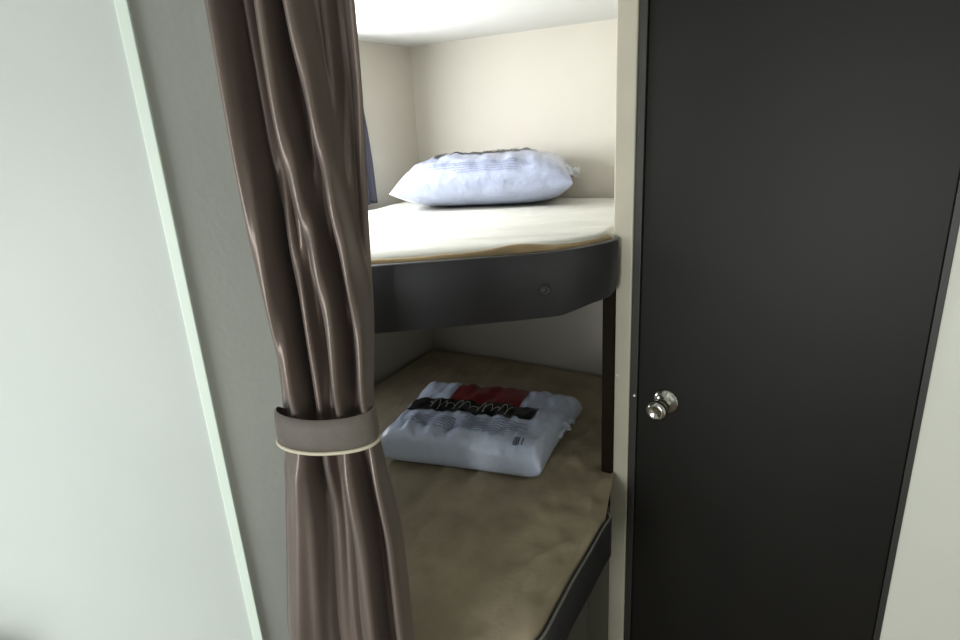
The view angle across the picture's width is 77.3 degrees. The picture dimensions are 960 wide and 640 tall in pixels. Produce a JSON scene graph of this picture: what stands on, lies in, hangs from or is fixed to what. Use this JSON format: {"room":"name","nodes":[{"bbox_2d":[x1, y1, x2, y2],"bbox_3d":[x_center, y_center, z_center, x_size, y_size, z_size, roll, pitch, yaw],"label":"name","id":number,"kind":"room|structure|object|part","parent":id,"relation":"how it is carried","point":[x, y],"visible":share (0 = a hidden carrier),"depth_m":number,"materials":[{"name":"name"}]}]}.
{"room":"camper van interior","nodes":[
{"label":"camper van interior","id":0,"kind":"room"},
{"bbox_2d":[0,0,252,639],"bbox_3d":[-1.274,0.376,0.880,1.750,2.120,0.050,-6,18,-8],"label":"wall","id":1,"kind":"structure","parent":0,"point":[114,523],"depth_m":0.89,"materials":[{"name":"white paint"}]},
{"bbox_2d":[114,0,263,639],"bbox_3d":[-0.411,0.294,0.981,0.017,2.120,0.011,-3,18,0],"label":"trim","id":2,"kind":"structure","parent":1,"relation":"attached to","point":[123,10],"depth_m":0.87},
{"bbox_2d":[129,0,288,639],"bbox_3d":[-0.331,0.249,1.105,0.045,2.120,0.302,11,23,38],"label":"wall","id":3,"kind":"structure","parent":0,"point":[174,40],"depth_m":0.91,"materials":[{"name":"grey paint"}]},
{"bbox_2d":[358,40,434,385],"bbox_3d":[-0.723,0.062,1.746,0.050,2.120,2.080,7,21,28],"label":"wall","id":4,"kind":"structure","parent":0,"point":[386,73],"depth_m":2.26,"materials":[{"name":"beige paint"}]},
{"bbox_2d":[363,108,377,204],"bbox_3d":[-0.411,-0.643,2.058,0.027,0.488,0.113,7,21,28],"label":"window curtain","id":5,"kind":"object","parent":4,"relation":"hanging from","point":[371,186],"visible":0.17,"depth_m":2.12,"materials":[{"name":"grey fabric"}]},
{"bbox_2d":[355,0,616,46],"bbox_3d":[-0.467,-0.758,1.372,1.390,0.050,2.323,11,23,37],"label":"ceiling","id":6,"kind":"structure","parent":0,"point":[409,23],"depth_m":1.75,"materials":[{"name":"white paint"}]},
{"bbox_2d":[410,19,616,376],"bbox_3d":[0.327,-0.172,2.278,1.230,2.120,0.050,7,21,28],"label":"wall","id":7,"kind":"structure","parent":0,"point":[553,89],"depth_m":2.17,"materials":[{"name":"beige paint"}]},
{"bbox_2d":[880,226,959,639],"bbox_3d":[1.262,0.237,0.858,1.022,2.120,0.050,10,22,36],"label":"wall","id":8,"kind":"structure","parent":0,"point":[923,600],"depth_m":1.18,"materials":[{"name":"white paint"}]},
{"bbox_3d":[0.083,1.443,0.891,4.600,0.060,5.200,-3,18,0],"label":"floor","id":9,"kind":"structure","parent":0,"visible":0},
{"bbox_2d":[536,500,611,639],"bbox_3d":[-0.080,0.724,1.890,1.066,0.704,1.506,7,21,28],"label":"bunk","id":10,"kind":"object","parent":9,"relation":"on","point":[581,611],"visible":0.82,"depth_m":1.39,"materials":[{"name":"grey wood"}]},
{"bbox_2d":[374,349,613,639],"bbox_3d":[-0.066,0.411,1.841,1.040,0.123,1.354,7,21,29],"label":"mattress","id":11,"kind":"object","parent":10,"relation":"on","point":[490,555],"visible":0.54,"depth_m":1.45,"materials":[{"name":"brown fabric"}]},
{"bbox_2d":[381,381,582,476],"bbox_3d":[0.010,0.307,1.788,0.535,0.125,0.385,3,19,18],"label":"pillow","id":12,"kind":"object","parent":11,"relation":"on","point":[496,429],"visible":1,"depth_m":1.68,"materials":[{"name":"white fabric"}]},
{"bbox_2d":[400,413,527,431],"bbox_3d":[-0.053,0.288,1.692,0.379,0.023,0.074,3,19,18],"label":"print","id":13,"kind":"object","parent":12,"relation":"on","point":[439,422],"depth_m":1.69,"materials":[{"name":"blue"}]},
{"bbox_3d":[0.034,0.232,1.861,0.229,0.023,0.135,3,19,18],"label":"red panel","id":14,"kind":"part","parent":12,"relation":"part of","materials":[{"name":"red fabric"}]},
{"bbox_3d":[0.568,-0.031,1.803,0.375,2.120,0.609,-3,18,0],"label":"wall","id":15,"kind":"structure","parent":0,"visible":0},
{"bbox_2d":[371,239,618,473],"bbox_3d":[-0.137,0.080,1.685,1.027,0.641,1.516,7,21,28],"label":"bunk","id":16,"kind":"object","parent":15,"relation":"attached to","point":[453,292],"visible":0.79,"depth_m":1.31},
{"bbox_2d":[368,197,613,263],"bbox_3d":[-0.152,-0.189,1.597,0.988,0.112,1.493,7,21,29],"label":"mattress","id":17,"kind":"object","parent":16,"relation":"on","point":[407,231],"visible":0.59,"depth_m":1.52,"materials":[{"name":"beige fabric"}]},
{"bbox_2d":[389,147,572,205],"bbox_3d":[0.023,-0.484,2.025,0.622,0.177,0.370,0,18,10],"label":"pillow","id":18,"kind":"object","parent":17,"relation":"on","point":[512,175],"visible":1,"depth_m":1.88,"materials":[{"name":"white fabric"}]},
{"bbox_2d":[427,158,529,172],"bbox_3d":[-0.010,-0.483,1.880,0.338,0.036,0.034,0,18,10],"label":"print","id":19,"kind":"object","parent":18,"relation":"attached to","point":[485,165],"depth_m":1.88,"materials":[{"name":"blue"}]},
{"bbox_2d":[608,0,639,639],"bbox_3d":[0.364,0.076,1.510,0.049,2.120,0.052,10,22,36],"label":"trim","id":20,"kind":"structure","parent":15,"relation":"attached to","point":[627,10],"depth_m":1.43,"materials":[{"name":"white"}]},
{"bbox_3d":[-0.022,-0.373,-0.563,4.600,0.060,3.560,-3,18,0],"label":"ceiling","id":21,"kind":"structure","parent":0,"visible":0},
{"bbox_3d":[0.125,-0.700,0.606,1.070,0.059,0.024,-3,18,0],"label":"rail","id":22,"kind":"object","parent":21,"relation":"attached to","visible":0},
{"bbox_2d":[204,0,415,639],"bbox_3d":[-0.229,0.316,0.937,0.257,2.025,0.097,-3,18,0],"label":"curtain","id":23,"kind":"object","parent":22,"relation":"hanging from","point":[288,71],"visible":0.97,"depth_m":0.80,"materials":[{"name":"brown fabric"}]},
{"bbox_2d":[274,406,381,455],"bbox_3d":[-0.222,0.162,0.879,0.153,0.086,0.074,-3,18,0],"label":"tieback","id":24,"kind":"object","parent":23,"relation":"attached to","point":[361,432],"visible":0.97,"depth_m":0.85,"materials":[{"name":"beige fabric"}]},
{"bbox_3d":[0.566,-0.838,1.016,0.492,0.100,0.400,-3,18,0],"label":"wall","id":25,"kind":"structure","parent":0,"visible":0},
{"bbox_2d":[624,0,959,639],"bbox_3d":[0.604,0.178,1.317,0.588,2.020,0.116,10,22,36],"label":"door","id":26,"kind":"structure","parent":25,"relation":"in","point":[797,205],"depth_m":1.24,"materials":[{"name":"black laminate"}]},
{"bbox_3d":[0.432,0.208,1.437,0.063,0.063,0.071,10,22,36],"label":"knob","id":27,"kind":"part","parent":26,"relation":"part of","materials":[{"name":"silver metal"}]}
]}

